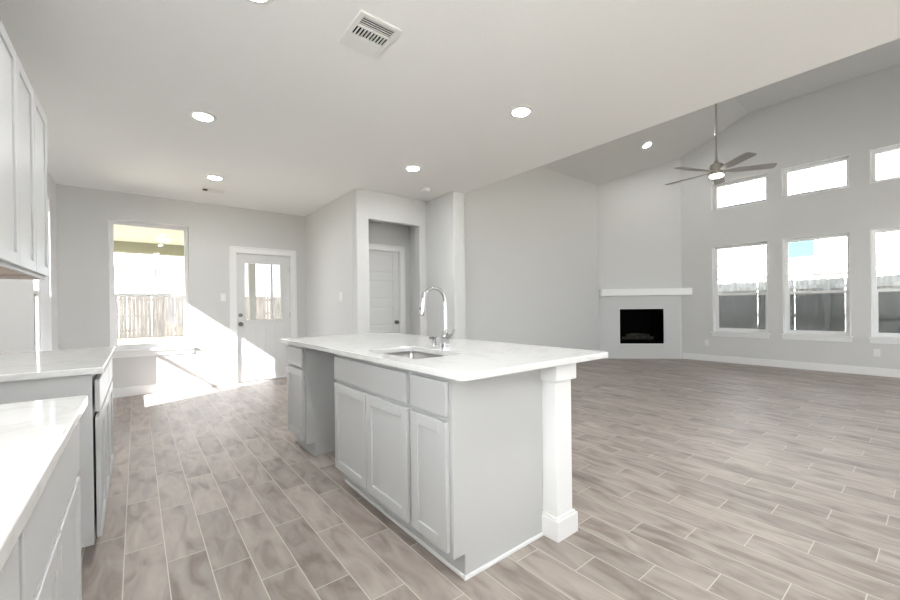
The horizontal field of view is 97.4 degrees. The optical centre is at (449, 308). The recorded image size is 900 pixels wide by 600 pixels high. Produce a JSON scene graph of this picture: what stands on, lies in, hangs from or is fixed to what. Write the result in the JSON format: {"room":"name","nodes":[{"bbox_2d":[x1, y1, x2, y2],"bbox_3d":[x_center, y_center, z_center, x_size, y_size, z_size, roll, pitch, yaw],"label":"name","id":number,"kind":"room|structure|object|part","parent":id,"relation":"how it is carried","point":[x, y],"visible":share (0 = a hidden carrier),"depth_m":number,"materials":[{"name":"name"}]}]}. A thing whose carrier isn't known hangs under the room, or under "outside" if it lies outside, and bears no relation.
{"room":"kitchen","nodes":[
{"label":"kitchen","id":0,"kind":"room"},
{"bbox_2d":[0,170,58,352],"bbox_3d":[-1.674,-0.198,0.721,0.190,2.750,10.590,-1,0,-38],"label":"wall","id":1,"kind":"structure","parent":0,"point":[16,295],"depth_m":3.46,"materials":[{"name":"paint"}]},
{"bbox_2d":[0,19,35,274],"bbox_3d":[-2.207,-0.712,1.801,0.327,1.058,0.809,-1,0,-38],"label":"upper cabinet","id":2,"kind":"object","parent":1,"relation":"attached to","point":[17,158],"visible":1,"depth_m":1.86,"materials":[{"name":"grey paint"}]},
{"bbox_3d":[-1.962,-0.718,1.740,0.020,1.021,0.394,-1,0,-38],"label":"door","id":3,"kind":"part","parent":2,"relation":"part of","materials":[{"name":"grey paint"}]},
{"bbox_3d":[-2.211,-0.716,2.053,0.020,1.021,0.394,-1,0,-38],"label":"door","id":4,"kind":"part","parent":2,"relation":"part of","materials":[{"name":"grey paint"}]},
{"bbox_2d":[0,91,48,279],"bbox_3d":[-2.588,-0.710,2.281,0.327,1.058,0.414,-1,0,-38],"label":"upper cabinet","id":5,"kind":"object","parent":1,"relation":"attached to","point":[40,120],"visible":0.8,"depth_m":2.39,"materials":[{"name":"grey paint"}]},
{"bbox_3d":[-2.468,-0.714,2.376,0.020,1.021,0.399,-1,0,-38],"label":"door","id":6,"kind":"part","parent":5,"relation":"part of","materials":[{"name":"grey paint"}]},
{"bbox_2d":[33,197,51,350],"bbox_3d":[-4.321,-0.285,4.092,0.231,1.942,1.040,-1,0,-38],"label":"window","id":7,"kind":"structure","parent":1,"relation":"in","point":[42,326],"depth_m":4.48,"materials":[{"name":"white paint"}]},
{"bbox_3d":[-4.340,0.183,4.074,0.004,0.683,0.838,-1,0,-38],"label":"glass","id":8,"kind":"part","parent":7,"relation":"part of","materials":[{"name":"white glass"}]},
{"bbox_3d":[-4.339,0.173,4.074,0.023,0.752,0.878,-1,0,-38],"label":"sash","id":9,"kind":"part","parent":7,"relation":"part of","materials":[{"name":"white paint"}]},
{"bbox_3d":[-4.355,-0.327,4.065,0.058,1.844,0.968,-1,0,-38],"label":"frame","id":10,"kind":"part","parent":7,"relation":"part of","materials":[{"name":"white paint"}]},
{"bbox_2d":[56,184,305,388],"bbox_3d":[-3.779,-0.195,5.933,3.375,2.750,0.190,-1,0,-38],"label":"wall","id":11,"kind":"structure","parent":0,"point":[82,213],"depth_m":5.62,"materials":[{"name":"paint"}]},
{"bbox_2d":[108,218,195,357],"bbox_3d":[-4.205,-0.270,5.563,1.010,1.857,0.231,-1,0,-38],"label":"window","id":12,"kind":"structure","parent":11,"relation":"in","point":[149,349],"depth_m":5.53,"materials":[{"name":"white paint"}]},
{"bbox_3d":[-4.244,0.156,5.621,0.798,0.732,0.023,-1,0,-38],"label":"sash","id":13,"kind":"part","parent":12,"relation":"part of","materials":[{"name":"glass"}]},
{"bbox_3d":[-4.176,0.574,5.543,1.010,0.024,0.170,-1,0,-38],"label":"sill","id":14,"kind":"part","parent":12,"relation":"part of","materials":[{"name":"white paint"}]},
{"bbox_2d":[113,376,229,397],"bbox_3d":[-4.130,1.123,5.516,1.866,0.125,0.014,-1,0,-38],"label":"baseboard","id":15,"kind":"structure","parent":11,"relation":"attached to","point":[192,384],"depth_m":5.62,"materials":[{"name":"white paint"}]},
{"bbox_2d":[221,294,225,300],"bbox_3d":[-3.472,-0.170,6.049,0.072,0.116,0.008,-1,0,-38],"label":"light switch","id":16,"kind":"object","parent":11,"relation":"attached to","point":[223,296],"visible":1,"depth_m":6.05,"materials":[{"name":"white plastic"}]},
{"bbox_2d":[229,246,296,383],"bbox_3d":[-3.051,0.099,6.473,1.010,2.140,0.236,-1,0,-38],"label":"door","id":17,"kind":"structure","parent":11,"relation":"in","point":[257,353],"depth_m":6.38,"materials":[{"name":"white paint"}]},
{"bbox_3d":[-3.048,-0.270,6.439,0.594,0.964,0.050,-1,0,-38],"label":"glass frame","id":18,"kind":"part","parent":17,"relation":"part of","materials":[{"name":"clear glass"}]},
{"bbox_3d":[-3.066,0.143,6.493,0.836,2.052,0.185,-1,0,-38],"label":"frame","id":19,"kind":"part","parent":17,"relation":"part of","materials":[{"name":"white paint"}]},
{"bbox_3d":[-3.015,0.648,6.438,0.580,0.720,0.007,-1,0,-38],"label":"panel","id":20,"kind":"part","parent":17,"relation":"part of","materials":[{"name":"white paint"}]},
{"bbox_2d":[305,190,353,336],"bbox_3d":[-1.851,-0.219,6.122,0.120,2.750,1.910,-1,0,-38],"label":"wall","id":21,"kind":"structure","parent":0,"point":[328,229],"depth_m":5.95,"materials":[{"name":"paint"}]},
{"bbox_2d":[352,188,426,335],"bbox_3d":[-0.825,-0.230,5.641,1.130,2.750,0.120,-1,0,-38],"label":"wall","id":22,"kind":"structure","parent":0,"point":[368,206],"depth_m":5.42,"materials":[{"name":"paint"}]},
{"bbox_2d":[369,221,410,333],"bbox_3d":[-1.049,-0.229,6.165,1.190,2.750,0.120,-1,0,-38],"label":"wall","id":23,"kind":"structure","parent":0,"point":[380,233],"depth_m":6.29,"materials":[{"name":"paint"}]},
{"bbox_2d":[369,243,405,333],"bbox_3d":[-1.112,0.084,6.079,0.938,2.125,0.175,-1,0,-38],"label":"door","id":24,"kind":"structure","parent":23,"relation":"in","point":[386,262],"depth_m":6.17,"materials":[{"name":"white paint"}]},
{"bbox_2d":[410,227,416,334],"bbox_3d":[-0.459,-0.237,6.283,0.120,2.750,0.430,-1,0,-38],"label":"wall","id":25,"kind":"structure","parent":0,"point":[412,229],"depth_m":6.35,"materials":[{"name":"paint"}]},
{"bbox_2d":[426,191,465,338],"bbox_3d":[-0.100,-0.239,5.798,0.200,2.750,0.775,-1,0,-38],"label":"wall pier","id":26,"kind":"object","parent":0,"point":[445,240],"visible":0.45,"depth_m":5.56,"materials":[{"name":"paint"}]},
{"bbox_2d":[0,0,899,215],"bbox_3d":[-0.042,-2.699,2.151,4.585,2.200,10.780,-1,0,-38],"label":"ceiling","id":27,"kind":"structure","parent":0,"point":[307,119],"depth_m":2.75,"materials":[{"name":"paint"}]},
{"bbox_2d":[189,110,216,121],"bbox_3d":[-2.028,-1.575,3.244,0.196,0.010,0.196,-1,0,-38],"label":"recessed light","id":28,"kind":"object","parent":27,"relation":"in","point":[204,116],"visible":1,"depth_m":3.23,"materials":[{"name":"white plastic"}]},
{"bbox_2d":[201,188,224,193],"bbox_3d":[-3.168,-1.570,5.282,0.265,0.010,0.140,-1,0,-38],"label":"ceiling vent","id":29,"kind":"object","parent":27,"relation":"in","point":[202,189],"visible":1,"depth_m":5.28,"materials":[{"name":"white plastic"}]},
{"bbox_2d":[205,175,223,179],"bbox_3d":[-2.832,-1.571,4.757,0.196,0.010,0.196,-1,0,-38],"label":"recessed light","id":30,"kind":"object","parent":27,"relation":"in","point":[213,177],"visible":1,"depth_m":4.74,"materials":[{"name":"white plastic"}]},
{"bbox_2d":[247,0,273,4],"bbox_3d":[-0.973,-1.582,1.962,0.196,0.010,0.196,-1,0,-38],"label":"recessed light","id":31,"kind":"object","parent":27,"relation":"in","point":[261,2],"visible":1,"depth_m":2.03,"materials":[{"name":"white plastic"}]},
{"bbox_2d":[338,10,401,57],"bbox_3d":[-0.471,-1.588,2.303,0.255,0.012,0.310,-1,0,-38],"label":"ceiling vent","id":32,"kind":"object","parent":27,"relation":"in","point":[365,25],"visible":1,"depth_m":2.29,"materials":[{"name":"white plastic"}]},
{"bbox_2d":[404,165,421,170],"bbox_3d":[-0.422,-1.599,4.515,0.196,0.010,0.196,-1,0,-38],"label":"recessed light","id":33,"kind":"object","parent":27,"relation":"in","point":[409,167],"visible":1,"depth_m":4.51,"materials":[{"name":"white plastic"}]},
{"bbox_2d":[420,188,429,192],"bbox_3d":[-0.337,-1.589,5.324,0.132,0.040,0.132,-1,0,-38],"label":"smoke detector","id":34,"kind":"object","parent":27,"relation":"attached to","point":[424,190],"visible":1,"depth_m":5.28,"materials":[{"name":"white plastic"}]},
{"bbox_2d":[509,105,532,117],"bbox_3d":[0.580,-1.606,3.232,0.196,0.010,0.196,-1,0,-38],"label":"recessed light","id":35,"kind":"object","parent":27,"relation":"in","point":[518,111],"visible":1,"depth_m":3.22,"materials":[{"name":"white plastic"}]},
{"bbox_2d":[81,358,899,599],"bbox_3d":[2.201,1.177,3.913,10.195,0.120,10.780,-1,0,-38],"label":"floor","id":36,"kind":"structure","parent":0,"point":[692,479],"depth_m":2.30,"materials":[{"name":"brown wood"}]},
{"bbox_2d":[0,538,19,599],"bbox_3d":[-0.629,0.729,0.084,0.628,0.876,0.759,-1,0,-38],"label":"base cabinet","id":37,"kind":"object","parent":36,"relation":"on","point":[9,575],"visible":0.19,"depth_m":0.53,"materials":[{"name":"grey paint"}]},
{"bbox_2d":[19,422,81,599],"bbox_3d":[-1.101,0.732,0.679,0.628,0.876,0.759,-1,0,-38],"label":"base cabinet","id":38,"kind":"object","parent":36,"relation":"on","point":[50,568],"visible":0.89,"depth_m":0.82,"materials":[{"name":"grey paint"}]},
{"bbox_3d":[-0.747,0.763,0.724,0.018,0.549,0.358,-1,0,-38],"label":"door","id":39,"kind":"part","parent":38,"relation":"part of","materials":[{"name":"grey paint"}]},
{"bbox_3d":[-0.975,0.765,1.011,0.018,0.549,0.364,-1,0,-38],"label":"door","id":40,"kind":"part","parent":38,"relation":"part of","materials":[{"name":"grey paint"}]},
{"bbox_2d":[0,364,109,548],"bbox_3d":[-2.073,0.739,1.903,0.628,0.876,0.764,-1,0,-38],"label":"base cabinet","id":41,"kind":"object","parent":36,"relation":"on","point":[94,423],"visible":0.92,"depth_m":1.77,"materials":[{"name":"grey paint"}]},
{"bbox_2d":[0,347,114,381],"bbox_3d":[-2.211,0.286,2.080,0.646,0.030,1.260,-1,0,-38],"label":"countertop","id":42,"kind":"structure","parent":41,"relation":"on","point":[17,366],"depth_m":1.93,"materials":[{"name":"white stone"}]},
{"bbox_3d":[-1.718,0.770,1.947,0.018,0.549,0.362,-1,0,-38],"label":"door","id":43,"kind":"part","parent":41,"relation":"part of","materials":[{"name":"grey paint"}]},
{"bbox_3d":[-1.838,0.400,2.091,0.018,0.146,0.735,-1,0,-38],"label":"drawer","id":44,"kind":"part","parent":41,"relation":"part of","materials":[{"name":"grey paint"}]},
{"bbox_3d":[-1.948,0.771,2.237,0.018,0.549,0.367,-1,0,-38],"label":"door","id":45,"kind":"part","parent":41,"relation":"part of","materials":[{"name":"grey paint"}]},
{"bbox_2d":[108,358,113,479],"bbox_3d":[-2.453,0.741,2.381,0.628,0.876,0.454,-1,0,-38],"label":"base cabinet","id":46,"kind":"object","parent":36,"relation":"on","point":[110,389],"visible":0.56,"depth_m":2.64,"materials":[{"name":"grey paint"}]},
{"bbox_3d":[-2.218,0.403,2.569,0.018,0.146,0.425,-1,0,-38],"label":"drawer","id":47,"kind":"part","parent":46,"relation":"part of","materials":[{"name":"grey paint"}]},
{"bbox_2d":[287,344,313,452],"bbox_3d":[-1.036,0.720,3.410,0.600,0.876,0.424,-1,0,-38],"label":"base cabinet","id":48,"kind":"object","parent":36,"relation":"on","point":[296,384],"visible":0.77,"depth_m":3.19,"materials":[{"name":"grey paint"}]},
{"bbox_3d":[-1.266,0.388,3.227,0.020,0.146,0.392,-1,0,-38],"label":"drawer","id":49,"kind":"part","parent":48,"relation":"part of","materials":[{"name":"grey paint"}]},
{"bbox_3d":[-1.262,0.759,3.228,0.020,0.549,0.392,-1,0,-38],"label":"door","id":50,"kind":"part","parent":48,"relation":"part of","materials":[{"name":"grey paint"}]},
{"bbox_2d":[334,354,423,540],"bbox_3d":[-0.246,0.715,2.414,0.600,0.876,0.907,-1,0,-38],"label":"base cabinet","id":51,"kind":"object","parent":36,"relation":"on","point":[373,407],"visible":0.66,"depth_m":2.14,"materials":[{"name":"grey paint"}]},
{"bbox_3d":[-0.606,0.754,2.402,0.020,0.549,0.435,-1,0,-38],"label":"door","id":52,"kind":"part","parent":51,"relation":"part of","materials":[{"name":"grey paint"}]},
{"bbox_3d":[-0.474,0.383,2.228,0.020,0.146,0.873,-1,0,-38],"label":"drawer","id":53,"kind":"part","parent":51,"relation":"part of","materials":[{"name":"grey paint"}]},
{"bbox_3d":[-0.329,0.753,2.054,0.020,0.549,0.422,-1,0,-38],"label":"door","id":54,"kind":"part","parent":51,"relation":"part of","materials":[{"name":"grey paint"}]},
{"bbox_2d":[296,347,542,580],"bbox_3d":[-0.445,0.716,2.707,0.608,0.876,2.262,-1,0,-38],"label":"kitchen island","id":55,"kind":"object","parent":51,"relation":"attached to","point":[497,464],"visible":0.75,"depth_m":1.83,"materials":[{"name":"grey paint"}]},
{"bbox_3d":[-0.998,1.148,3.425,0.527,0.019,0.444,-1,0,-38],"label":"shoe moulding","id":56,"kind":"part","parent":55,"relation":"part of","materials":[{"name":"grey paint"}]},
{"bbox_3d":[-0.893,0.719,3.247,0.578,0.876,0.006,-1,0,-38],"label":"panel","id":57,"kind":"part","parent":55,"relation":"part of","materials":[{"name":"grey paint"}]},
{"bbox_3d":[-0.319,1.145,2.156,0.012,0.019,1.218,-1,0,-38],"label":"shoe moulding","id":58,"kind":"part","parent":55,"relation":"part of","materials":[{"name":"white paint"}]},
{"bbox_3d":[0.237,0.712,1.824,0.578,0.876,0.006,-1,0,-38],"label":"panel","id":59,"kind":"part","parent":55,"relation":"part of","materials":[{"name":"grey paint"}]},
{"bbox_3d":[0.264,1.139,1.831,0.523,0.019,0.012,-1,0,-38],"label":"shoe moulding","id":60,"kind":"part","parent":55,"relation":"part of","materials":[{"name":"white paint"}]},
{"bbox_3d":[-0.224,0.712,2.894,0.028,0.876,2.243,-1,0,-38],"label":"panel","id":61,"kind":"part","parent":55,"relation":"part of","materials":[{"name":"grey paint"}]},
{"bbox_2d":[280,332,607,380],"bbox_3d":[-0.298,0.261,2.756,1.045,0.030,2.430,-1,0,-38],"label":"countertop","id":62,"kind":"structure","parent":51,"relation":"on","point":[465,359],"depth_m":2.14,"materials":[{"name":"white stone"}]},
{"bbox_2d":[386,351,441,358],"bbox_3d":[-0.202,0.370,2.241,0.342,0.186,0.559,-1,0,-38],"label":"sink","id":63,"kind":"object","parent":62,"relation":"in","point":[409,354],"visible":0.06,"depth_m":2.50,"materials":[{"name":"silver metal"}]},
{"bbox_2d":[429,336,437,345],"bbox_3d":[-0.110,0.212,2.561,0.066,0.065,0.044,-1,0,-38],"label":"soap dispenser","id":64,"kind":"object","parent":62,"relation":"on","point":[433,339],"visible":0.99,"depth_m":2.55,"materials":[{"name":"silver metal"}]},
{"bbox_2d":[419,286,455,346],"bbox_3d":[-0.081,0.054,2.425,0.222,0.382,0.111,-1,0,-38],"label":"kitchen faucet","id":65,"kind":"object","parent":62,"relation":"on","point":[445,335],"visible":1,"depth_m":2.47,"materials":[{"name":"silver metal"}]},
{"bbox_3d":[-0.101,-0.076,2.442,0.191,0.121,0.020,-1,0,-38],"label":"spout","id":66,"kind":"part","parent":65,"relation":"part of","materials":[{"name":"silver metal"}]},
{"bbox_3d":[0.003,0.158,2.460,0.067,0.066,0.029,0,0,37],"label":"handle","id":67,"kind":"part","parent":65,"relation":"part of","materials":[{"name":"silver metal"}]},
{"bbox_2d":[410,371,464,574],"bbox_3d":[0.132,0.712,1.939,0.600,0.876,0.304,-1,0,-38],"label":"base cabinet","id":68,"kind":"object","parent":36,"relation":"on","point":[430,395],"visible":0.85,"depth_m":1.73,"materials":[{"name":"grey paint"}]},
{"bbox_3d":[-0.097,0.381,1.754,0.020,0.146,0.270,-1,0,-38],"label":"drawer","id":69,"kind":"part","parent":68,"relation":"part of","materials":[{"name":"grey paint"}]},
{"bbox_3d":[-0.092,0.751,1.755,0.020,0.549,0.270,-1,0,-38],"label":"door","id":70,"kind":"part","parent":68,"relation":"part of","materials":[{"name":"grey paint"}]},
{"bbox_2d":[540,363,577,542],"bbox_3d":[0.532,0.707,2.043,0.169,0.876,0.178,-1,0,-38],"label":"island column","id":71,"kind":"structure","parent":36,"relation":"on","point":[559,519],"depth_m":1.98,"materials":[{"name":"white paint"}]},
{"bbox_3d":[-0.156,0.726,-0.511,0.628,0.876,0.759,-1,0,-38],"label":"base cabinet","id":72,"kind":"object","parent":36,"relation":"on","visible":0},
{"bbox_2d":[0,395,87,572],"bbox_3d":[-0.630,0.276,0.089,0.646,0.030,2.325,-1,0,-38],"label":"countertop","id":73,"kind":"structure","parent":72,"relation":"on","point":[34,435],"depth_m":0.73,"materials":[{"name":"white stone"}]},
{"bbox_2d":[464,166,598,350],"bbox_3d":[2.049,-0.784,7.753,5.610,3.770,0.190,-1,0,-38],"label":"wall","id":74,"kind":"structure","parent":0,"point":[531,236],"depth_m":7.22,"materials":[{"name":"paint"}]},
{"bbox_2d":[598,159,681,358],"bbox_3d":[4.061,-1.051,8.511,1.697,4.250,0.100,-1,0,7],"label":"wall","id":75,"kind":"structure","parent":0,"point":[639,215],"depth_m":8.45,"materials":[{"name":"paint"}]},
{"bbox_2d":[600,295,679,358],"bbox_3d":[4.057,0.402,8.460,1.627,1.345,0.017,-1,0,7],"label":"fireplace surround","id":76,"kind":"object","parent":75,"relation":"attached to","point":[610,306],"visible":0.97,"depth_m":8.46,"materials":[{"name":"grey tile"}]},
{"bbox_3d":[4.102,0.384,8.448,0.919,0.768,0.004,-1,0,7],"label":"edge trim","id":77,"kind":"part","parent":76,"relation":"part of","materials":[{"name":"white paint"}]},
{"bbox_2d":[620,309,663,343],"bbox_3d":[4.126,0.383,8.661,0.889,0.738,0.404,-1,0,7],"label":"fireplace insert","id":78,"kind":"object","parent":75,"relation":"in","point":[637,326],"visible":0.96,"depth_m":8.80,"materials":[{"name":"black metal"}]},
{"bbox_3d":[4.130,0.692,8.684,0.640,0.025,0.160,-1,0,7],"label":"burner","id":79,"kind":"part","parent":78,"relation":"part of","materials":[{"name":"black"}]},
{"bbox_2d":[600,288,691,295],"bbox_3d":[4.128,-0.346,8.366,1.807,0.145,0.179,-1,0,7],"label":"fireplace mantel","id":80,"kind":"object","parent":75,"relation":"attached to","point":[647,291],"visible":1,"depth_m":8.28,"materials":[{"name":"white paint"}]},
{"bbox_2d":[541,38,899,184],"bbox_3d":[4.131,-3.204,5.084,5.610,1.276,7.000,-1,0,-38],"label":"ceiling","id":81,"kind":"structure","parent":0,"point":[672,139],"depth_m":7.28,"materials":[{"name":"paint"}]},
{"bbox_2d":[642,141,651,148],"bbox_3d":[3.776,-3.129,7.570,0.195,0.077,0.182,-1,0,-33],"label":"recessed light","id":82,"kind":"object","parent":81,"relation":"in","point":[646,145],"visible":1,"depth_m":7.56,"materials":[{"name":"white plastic"}]},
{"bbox_2d":[665,103,776,184],"bbox_3d":[3.677,-2.727,5.529,1.318,1.822,1.279,-1,0,-38],"label":"ceiling fan","id":83,"kind":"object","parent":81,"relation":"hanging from","point":[717,168],"visible":0.88,"depth_m":5.41,"materials":[{"name":"silver metal"}]},
{"bbox_3d":[3.487,-1.897,5.810,0.138,0.034,0.590,-1,0,-34],"label":"blade","id":84,"kind":"part","parent":83,"relation":"part of","materials":[{"name":"grey wood"}]},
{"bbox_3d":[3.336,-1.894,5.384,0.590,0.034,0.138,-1,0,-16],"label":"blade","id":85,"kind":"part","parent":83,"relation":"part of","materials":[{"name":"wood"}]},
{"bbox_3d":[3.940,-1.903,5.798,0.138,0.034,0.590,0,0,38],"label":"blade","id":86,"kind":"part","parent":83,"relation":"part of","materials":[{"name":"wood"}]},
{"bbox_3d":[3.695,-1.897,5.108,0.138,0.034,0.590,-1,0,2],"label":"blade","id":87,"kind":"part","parent":83,"relation":"part of","materials":[{"name":"grey wood"}]},
{"bbox_3d":[4.068,-1.903,5.364,0.590,0.034,0.138,-1,0,20],"label":"blade","id":88,"kind":"part","parent":83,"relation":"part of","materials":[{"name":"wood"}]},
{"bbox_2d":[680,64,899,369],"bbox_3d":[6.335,-1.316,6.703,0.190,4.740,6.790,-1,0,-38],"label":"wall","id":89,"kind":"structure","parent":0,"point":[854,117],"depth_m":6.88,"materials":[{"name":"paint"}]},
{"bbox_2d":[711,172,766,210],"bbox_3d":[5.588,-2.218,7.622,0.188,0.535,0.890,-1,0,-38],"label":"window","id":90,"kind":"structure","parent":89,"relation":"in","point":[714,188],"depth_m":7.72,"materials":[{"name":"white paint"}]},
{"bbox_2d":[710,241,769,338],"bbox_3d":[5.594,-0.342,7.616,0.231,1.787,0.950,-1,0,-38],"label":"window","id":91,"kind":"structure","parent":89,"relation":"in","point":[745,315],"depth_m":7.69,"materials":[{"name":"white paint"}]},
{"bbox_3d":[5.580,0.468,7.601,0.170,0.024,0.950,-1,0,-38],"label":"sill","id":92,"kind":"part","parent":91,"relation":"part of","materials":[{"name":"white paint"}]},
{"bbox_3d":[5.654,0.058,7.662,0.023,0.712,0.788,-1,0,-38],"label":"sash","id":93,"kind":"part","parent":91,"relation":"part of","materials":[{"name":"white paint"}]},
{"bbox_2d":[683,353,899,377],"bbox_3d":[6.600,0.991,6.251,0.014,0.125,5.390,-1,0,-38],"label":"baseboard","id":94,"kind":"structure","parent":89,"relation":"attached to","point":[884,372],"depth_m":6.87,"materials":[{"name":"white paint"}]},
{"bbox_2d":[782,154,849,198],"bbox_3d":[6.261,-2.223,6.774,0.188,0.535,0.855,-1,0,-38],"label":"window","id":95,"kind":"structure","parent":89,"relation":"in","point":[785,171],"depth_m":6.79,"materials":[{"name":"white paint"}]},
{"bbox_2d":[780,232,852,341],"bbox_3d":[6.267,-0.346,6.769,0.231,1.787,0.915,-1,0,-38],"label":"window","id":96,"kind":"structure","parent":89,"relation":"in","point":[807,315],"depth_m":6.82,"materials":[{"name":"white paint"}]},
{"bbox_3d":[6.253,0.463,6.753,0.170,0.024,0.915,-1,0,-38],"label":"sill","id":97,"kind":"part","parent":96,"relation":"part of","materials":[{"name":"white paint"}]},
{"bbox_3d":[6.327,0.053,6.815,0.023,0.712,0.753,-1,0,-38],"label":"sash","id":98,"kind":"part","parent":96,"relation":"part of","materials":[{"name":"glass"}]},
{"bbox_2d":[874,349,879,356],"bbox_3d":[6.666,0.693,6.166,0.008,0.116,0.072,-1,0,-38],"label":"wall outlet","id":99,"kind":"object","parent":89,"relation":"attached to","point":[876,351],"visible":1,"depth_m":6.16,"materials":[{"name":"white plastic"}]},
{"bbox_2d":[868,226,899,343],"bbox_3d":[6.937,-0.351,5.925,0.231,1.787,0.910,-1,0,-38],"label":"window","id":100,"kind":"structure","parent":89,"relation":"in","point":[885,303],"depth_m":6.21,"materials":[{"name":"white paint"}]},
{"bbox_3d":[6.923,0.459,5.909,0.170,0.024,0.910,-1,0,-38],"label":"sill","id":101,"kind":"part","parent":100,"relation":"part of","materials":[{"name":"white paint"}]},
{"bbox_3d":[6.997,0.049,5.971,0.023,0.712,0.748,-1,0,-38],"label":"sash","id":102,"kind":"part","parent":100,"relation":"part of","materials":[{"name":"white paint"}]},
{"bbox_2d":[870,143,899,183],"bbox_3d":[6.931,-2.227,5.930,0.188,0.535,0.850,-1,0,-38],"label":"window","id":103,"kind":"structure","parent":89,"relation":"in","point":[873,152],"depth_m":6.21,"materials":[{"name":"white paint"}]},
{"bbox_2d":[718,150,899,292],"bbox_3d":[9.569,-2.186,18.463,9.000,6.400,16.000,-1,0,-38],"label":"sky","id":104,"kind":"structure","parent":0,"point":[820,258],"depth_m":11.44,"materials":[{"name":"white"}]},
{"bbox_3d":[8.855,-2.163,12.897,0.020,1.340,1.090,-1,0,-38],"label":"pane","id":105,"kind":"part","parent":104,"relation":"part of","materials":[{"name":"white"}]},
{"bbox_3d":[8.855,-2.163,12.897,0.040,1.540,1.290,-1,0,-38],"label":"window trim","id":106,"kind":"part","parent":104,"relation":"part of","materials":[{"name":"grey"}]},
{"bbox_3d":[9.934,-2.155,11.538,0.040,1.570,1.260,-1,0,-38],"label":"window trim","id":107,"kind":"part","parent":104,"relation":"part of","materials":[{"name":"grey"}]},
{"bbox_3d":[9.934,-2.155,11.538,0.020,1.370,1.060,-1,0,-38],"label":"pane","id":108,"kind":"part","parent":104,"relation":"part of","materials":[{"name":"clear glass"}]},
{"bbox_3d":[6.427,-0.952,15.962,0.060,0.030,15.000,-1,0,-38],"label":"ledge trim","id":109,"kind":"part","parent":104,"relation":"part of","materials":[{"name":"grey"}]},
{"label":"outside","id":110,"kind":"structure","parent":0,"visible":0},
{"bbox_2d":[117,317,269,344],"bbox_3d":[-6.952,1.270,16.820,70.000,0.100,85.000,-1,0,-38],"label":"lawn","id":111,"kind":"structure","parent":110,"point":[161,339],"depth_m":16.00,"materials":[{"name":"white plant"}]},
{"bbox_2d":[114,253,161,333],"bbox_3d":[-23.094,-1.024,19.976,13.500,4.850,8.800,-1,0,-38],"label":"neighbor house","id":112,"kind":"structure","parent":111,"relation":"on","point":[133,273],"depth_m":20.44,"materials":[{"name":"white"}]},
{"bbox_2d":[117,296,279,337],"bbox_3d":[-12.144,0.344,18.531,20.018,1.862,0.139,-1,0,-38],"label":"wooden fence","id":113,"kind":"object","parent":111,"relation":"on","point":[140,322],"visible":0.1,"depth_m":17.67,"materials":[{"name":"brown wood"}]},
{"bbox_2d":[718,274,899,293],"bbox_3d":[5.060,0.217,12.839,0.157,1.752,29.818,-1,0,-38],"label":"wooden fence","id":114,"kind":"object","parent":111,"relation":"on","point":[886,281],"visible":0.1,"depth_m":8.95,"materials":[{"name":"grey wood"}]},
{"bbox_3d":[5.082,-0.470,12.848,0.038,0.085,29.800,-1,0,-38],"label":"rail","id":115,"kind":"part","parent":114,"relation":"part of","materials":[{"name":"grey wood"}]},
{"bbox_3d":[8.307,0.232,8.695,0.089,1.680,0.090,-1,0,-38],"label":"fence post","id":116,"kind":"part","parent":114,"relation":"part of","materials":[{"name":"grey wood"}]},
{"bbox_3d":[-3.944,1.213,7.965,6.700,0.020,3.210,-1,0,-38],"label":"trim","id":117,"kind":"structure","parent":111,"relation":"on","visible":0},
{"bbox_2d":[114,225,272,319],"bbox_3d":[-4.742,-0.109,7.216,3.950,2.650,3.000,-1,0,-38],"label":"porch roof","id":118,"kind":"structure","parent":117,"relation":"on","point":[127,239],"depth_m":7.77,"materials":[{"name":"beige paint"}]},
{"bbox_2d":[156,238,170,242],"bbox_3d":[-5.408,-1.277,7.460,0.220,0.060,0.220,-1,0,-38],"label":"porch light","id":119,"kind":"object","parent":118,"relation":"attached to","point":[164,240],"visible":1,"depth_m":7.40,"materials":[{"name":"white"}]},
{"bbox_3d":[-4.574,0.045,9.137,0.140,2.320,0.140,-1,0,-38],"label":"post","id":120,"kind":"part","parent":118,"relation":"part of","materials":[{"name":"grey paint"}]}
]}

